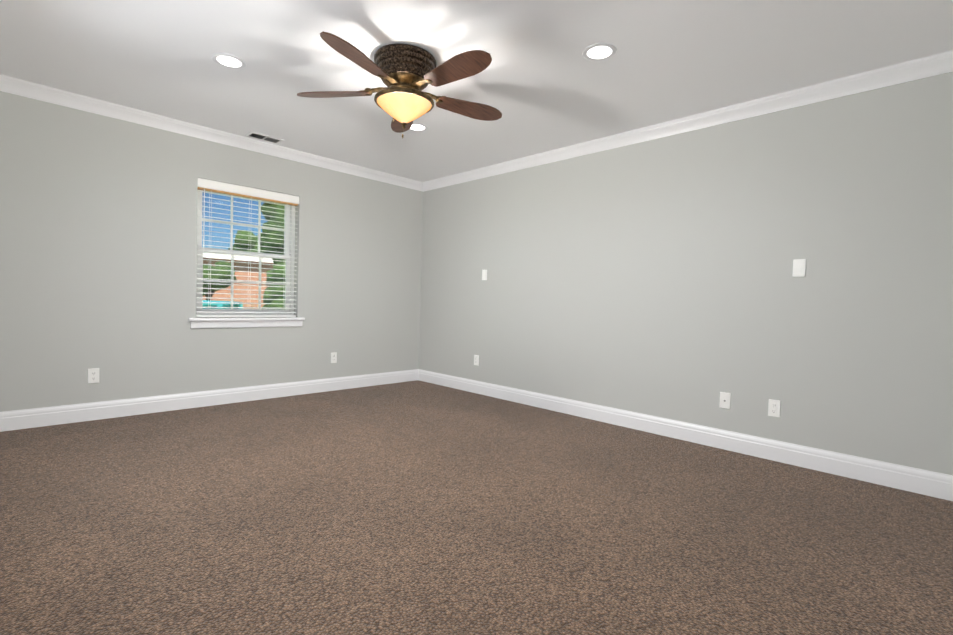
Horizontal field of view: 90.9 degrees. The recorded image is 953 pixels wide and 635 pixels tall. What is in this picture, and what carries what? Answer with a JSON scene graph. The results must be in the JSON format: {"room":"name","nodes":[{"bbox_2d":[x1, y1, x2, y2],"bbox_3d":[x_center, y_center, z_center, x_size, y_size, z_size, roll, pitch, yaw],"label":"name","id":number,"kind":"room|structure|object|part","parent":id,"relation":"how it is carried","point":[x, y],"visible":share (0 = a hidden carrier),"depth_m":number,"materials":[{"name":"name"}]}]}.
{"room":"empty bedroom","nodes":[
{"label":"empty bedroom","id":0,"kind":"room"},
{"bbox_2d":[0,91,422,411],"bbox_3d":[-2.245,-0.432,4.434,0.200,2.440,4.600,4,3,45],"label":"wall","id":1,"kind":"structure","parent":0,"point":[98,240],"depth_m":3.88,"materials":[{"name":"grey paint"}]},
{"bbox_2d":[88,368,98,383],"bbox_3d":[-2.959,0.451,3.626,0.009,0.114,0.070,4,3,45],"label":"electrical outlet","id":2,"kind":"object","parent":1,"relation":"attached to","point":[93,375],"visible":1,"depth_m":3.62,"materials":[{"name":"white plastic"}]},
{"bbox_2d":[0,369,419,431],"bbox_3d":[-2.203,0.723,4.399,0.015,0.137,4.140,4,3,45],"label":"baseboard","id":3,"kind":"structure","parent":1,"relation":"attached to","point":[64,414],"depth_m":4.04,"materials":[{"name":"white paint"}]},
{"bbox_2d":[0,74,423,190],"bbox_3d":[-2.115,-1.597,4.301,0.062,0.093,4.020,4,3,45],"label":"crown molding","id":4,"kind":"structure","parent":1,"relation":"attached to","point":[8,84],"depth_m":3.94,"materials":[{"name":"white paint"}]},
{"bbox_2d":[188,317,304,321],"bbox_3d":[-2.155,0.016,4.453,0.133,0.030,1.030,4,3,45],"label":"window sill","id":5,"kind":"structure","parent":1,"relation":"attached to","point":[242,319],"depth_m":4.37,"materials":[{"name":"white paint"}]},
{"bbox_2d":[190,189,302,328],"bbox_3d":[-2.175,-0.565,4.470,0.207,1.312,1.000,4,3,45],"label":"window","id":6,"kind":"structure","parent":1,"relation":"in","point":[292,245],"depth_m":4.45,"materials":[{"name":"white plastic"}]},
{"bbox_3d":[-2.220,-0.892,4.514,0.004,0.519,0.764,4,3,45],"label":"sash glass","id":7,"kind":"part","parent":6,"relation":"part of","materials":[{"name":"clear glass"}]},
{"bbox_3d":[-2.220,-0.892,4.514,0.032,0.595,0.840,4,3,45],"label":"window sash","id":8,"kind":"part","parent":6,"relation":"part of","materials":[{"name":"white wood"}]},
{"bbox_3d":[-2.212,-0.336,4.508,0.032,0.595,0.840,4,3,45],"label":"window sash","id":9,"kind":"part","parent":6,"relation":"part of","materials":[{"name":"white wood"}]},
{"bbox_3d":[-2.212,-0.336,4.508,0.004,0.519,0.764,4,3,45],"label":"sash glass","id":10,"kind":"part","parent":6,"relation":"part of","materials":[{"name":"clear glass"}]},
{"bbox_3d":[-2.145,-0.581,4.441,0.066,1.156,0.898,4,3,45],"label":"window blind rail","id":11,"kind":"part","parent":6,"relation":"part of","materials":[{"name":"white plastic"}]},
{"bbox_3d":[-2.128,0.064,4.426,0.022,0.062,1.000,4,3,45],"label":"window apron","id":12,"kind":"part","parent":6,"relation":"part of","materials":[{"name":"white wood"}]},
{"bbox_2d":[197,187,297,205],"bbox_3d":[-2.132,-1.172,4.425,0.056,0.086,0.898,4,3,45],"label":"blind headrail","id":13,"kind":"object","parent":6,"relation":"attached to","point":[245,196],"visible":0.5,"depth_m":4.38,"materials":[{"name":"brown wood"}]},
{"bbox_2d":[198,178,298,203],"bbox_3d":[-2.106,-1.177,4.399,0.014,0.076,0.908,4,3,45],"label":"blind valance","id":14,"kind":"object","parent":13,"relation":"attached to","point":[227,187],"visible":1,"depth_m":4.36,"materials":[{"name":"white wood"}]},
{"bbox_2d":[330,352,336,362],"bbox_3d":[-1.538,0.434,5.054,0.009,0.114,0.070,4,3,45],"label":"electrical outlet","id":15,"kind":"object","parent":1,"relation":"attached to","point":[333,357],"visible":1,"depth_m":5.05,"materials":[{"name":"white plastic"}]},
{"bbox_2d":[0,380,952,634],"bbox_3d":[-0.478,0.965,2.683,5.300,0.120,4.600,4,3,45],"label":"floor","id":16,"kind":"structure","parent":0,"point":[417,507],"depth_m":2.08,"materials":[{"name":"carpet"}]},
{"bbox_2d":[0,0,952,181],"bbox_3d":[-0.400,-1.592,2.593,5.300,0.120,4.600,4,3,45],"label":"ceiling","id":17,"kind":"structure","parent":0,"point":[540,83],"depth_m":2.77,"materials":[{"name":"white paint"}]},
{"bbox_2d":[212,53,245,68],"bbox_3d":[-1.519,-1.573,2.882,0.190,0.006,0.190,4,3,45],"label":"recessed light","id":18,"kind":"object","parent":17,"relation":"in","point":[228,60],"visible":1,"depth_m":2.87,"materials":[{"name":"white paint"}]},
{"bbox_2d":[245,131,283,143],"bbox_3d":[-1.928,-1.633,4.269,0.160,0.007,0.290,4,3,45],"label":"ceiling vent","id":19,"kind":"object","parent":17,"relation":"in","point":[262,137],"visible":0.94,"depth_m":4.26,"materials":[{"name":"white metal"}]},
{"bbox_2d":[297,31,501,137],"bbox_3d":[-0.385,-1.332,2.770,1.248,0.410,1.293,4,3,45],"label":"fan","id":20,"kind":"object","parent":17,"relation":"hanging from","point":[407,74],"visible":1,"depth_m":2.68,"materials":[{"name":"brown wood"}]},
{"bbox_3d":[-0.865,-1.359,2.859,0.394,0.042,0.330,4,3,45],"label":"blade","id":21,"kind":"part","parent":20,"relation":"part of","materials":[{"name":"brown wood"}]},
{"bbox_3d":[-0.617,-1.336,2.404,0.233,0.042,0.448,4,3,45],"label":"blade","id":22,"kind":"part","parent":20,"relation":"part of","materials":[{"name":"brown wood"}]},
{"bbox_3d":[-0.513,-1.362,3.235,0.408,0.042,0.312,4,3,45],"label":"blade","id":23,"kind":"part","parent":20,"relation":"part of","materials":[{"name":"brown wood"}]},
{"bbox_3d":[-0.433,-1.220,2.808,0.326,0.122,0.326,4,3,45],"label":"lamp shade","id":24,"kind":"part","parent":20,"relation":"part of","materials":[{"name":"beige glass"}]},
{"bbox_3d":[-0.425,-1.472,2.800,0.368,0.136,0.368,4,3,45],"label":"motor","id":25,"kind":"part","parent":20,"relation":"part of","materials":[{"name":"brown metal"}]},
{"bbox_3d":[-0.101,-1.323,2.501,0.466,0.042,0.153,4,3,45],"label":"blade","id":26,"kind":"part","parent":20,"relation":"part of","materials":[{"name":"brown wood"}]},
{"bbox_3d":[-0.041,-1.339,3.018,0.212,0.042,0.455,4,3,45],"label":"blade","id":27,"kind":"part","parent":20,"relation":"part of","materials":[{"name":"brown wood"}]},
{"bbox_2d":[409,123,427,130],"bbox_3d":[-0.496,-1.577,3.888,0.190,0.006,0.190,4,3,45],"label":"recessed light","id":28,"kind":"object","parent":17,"relation":"in","point":[418,127],"visible":0.81,"depth_m":3.89,"materials":[{"name":"white paint"}]},
{"bbox_2d":[582,43,616,60],"bbox_3d":[0.694,-1.497,2.648,0.190,0.006,0.190,4,3,45],"label":"recessed light","id":29,"kind":"object","parent":17,"relation":"in","point":[598,51],"visible":1,"depth_m":2.64,"materials":[{"name":"white paint"}]},
{"bbox_2d":[419,72,952,474],"bbox_3d":[1.184,-0.316,4.127,5.100,2.440,0.200,4,3,45],"label":"wall","id":30,"kind":"structure","parent":0,"point":[654,277],"depth_m":3.33,"materials":[{"name":"grey paint"}]},
{"bbox_2d":[474,355,478,365],"bbox_3d":[-0.004,0.470,5.164,0.070,0.114,0.009,4,3,45],"label":"electrical outlet","id":31,"kind":"object","parent":30,"relation":"attached to","point":[476,359],"visible":1,"depth_m":5.16,"materials":[{"name":"white plastic"}]},
{"bbox_2d":[482,270,486,279],"bbox_3d":[0.084,-0.461,5.071,0.070,0.114,0.012,4,3,45],"label":"light switch","id":32,"kind":"object","parent":30,"relation":"attached to","point":[484,274],"visible":1,"depth_m":5.06,"materials":[{"name":"white plastic"}]},
{"bbox_2d":[416,369,952,500],"bbox_3d":[1.001,0.830,4.161,4.899,0.137,0.015,4,3,45],"label":"baseboard","id":33,"kind":"structure","parent":30,"relation":"attached to","point":[921,481],"depth_m":3.32,"materials":[{"name":"white paint"}]},
{"bbox_2d":[420,50,952,191],"bbox_3d":[1.056,-1.491,4.063,4.899,0.093,0.062,4,3,45],"label":"crown molding","id":34,"kind":"structure","parent":30,"relation":"attached to","point":[921,68],"depth_m":3.29,"materials":[{"name":"white paint"}]},
{"bbox_2d":[719,392,730,408],"bbox_3d":[1.788,0.598,3.378,0.070,0.114,0.016,4,3,45],"label":"electrical outlet","id":35,"kind":"object","parent":30,"relation":"attached to","point":[725,398],"visible":1,"depth_m":3.38,"materials":[{"name":"white plastic"}]},
{"bbox_2d":[768,399,780,417],"bbox_3d":[2.008,0.612,3.164,0.070,0.114,0.009,4,3,45],"label":"electrical outlet","id":36,"kind":"object","parent":30,"relation":"attached to","point":[774,406],"visible":1,"depth_m":3.16,"materials":[{"name":"white plastic"}]},
{"bbox_2d":[792,259,805,276],"bbox_3d":[2.105,-0.323,3.061,0.070,0.114,0.012,4,3,45],"label":"light switch","id":37,"kind":"object","parent":30,"relation":"attached to","point":[799,267],"visible":1,"depth_m":3.06,"materials":[{"name":"white plastic"}]},
{"label":"outside","id":38,"kind":"structure","parent":0,"visible":0},
{"bbox_3d":[-18.545,-0.081,30.670,59.780,0.200,70.000,4,3,45],"label":"ground","id":39,"kind":"structure","parent":38,"visible":0},
{"bbox_2d":[203,260,236,300],"bbox_3d":[-7.994,-0.522,14.104,1.552,2.491,1.289,4,3,45],"label":"tree","id":40,"kind":"object","parent":39,"relation":"on","point":[223,262],"depth_m":13.90,"materials":[{"name":"green plant"}]},
{"bbox_2d":[203,300,242,308],"bbox_3d":[-6.918,0.260,10.145,3.360,1.269,3.360,4,3,45],"label":"pool","id":41,"kind":"object","parent":39,"relation":"on","point":[218,304],"depth_m":9.87,"materials":[{"name":"teal liquid"}]},
{"bbox_2d":[203,258,273,308],"bbox_3d":[-10.272,-0.928,19.966,8.500,2.750,12.500,4,3,45],"label":"wall","id":42,"kind":"structure","parent":39,"relation":"on","point":[241,268],"depth_m":16.19,"materials":[{"name":"brick"}]},
{"bbox_2d":[203,252,273,262],"bbox_3d":[-7.163,-1.174,16.872,0.239,1.890,12.940,4,3,45],"label":"trim","id":43,"kind":"structure","parent":42,"relation":"attached to","point":[268,260],"depth_m":15.74,"materials":[{"name":"white paint"}]},
{"bbox_2d":[228,230,263,252],"bbox_3d":[-12.981,-2.531,28.344,3.718,5.200,3.301,4,3,45],"label":"tree","id":44,"kind":"object","parent":39,"relation":"on","point":[237,240],"depth_m":27.35,"materials":[{"name":"green plant"}]},
{"bbox_2d":[243,302,264,308],"bbox_3d":[-5.484,0.178,14.178,0.060,1.240,13.040,4,3,45],"label":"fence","id":45,"kind":"object","parent":39,"relation":"on","point":[251,305],"depth_m":13.25,"materials":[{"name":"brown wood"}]},
{"bbox_2d":[260,201,284,264],"bbox_3d":[-5.319,-1.647,13.324,1.438,4.957,1.588,4,3,45],"label":"tree","id":46,"kind":"object","parent":39,"relation":"on","point":[272,232],"depth_m":12.75,"materials":[{"name":"green plant"}]},
{"bbox_2d":[262,260,284,308],"bbox_3d":[-4.444,-0.226,11.052,1.206,2.330,1.159,4,3,45],"label":"bush","id":47,"kind":"object","parent":39,"relation":"on","point":[282,273],"depth_m":10.60,"materials":[{"name":"green plant"}]}
]}

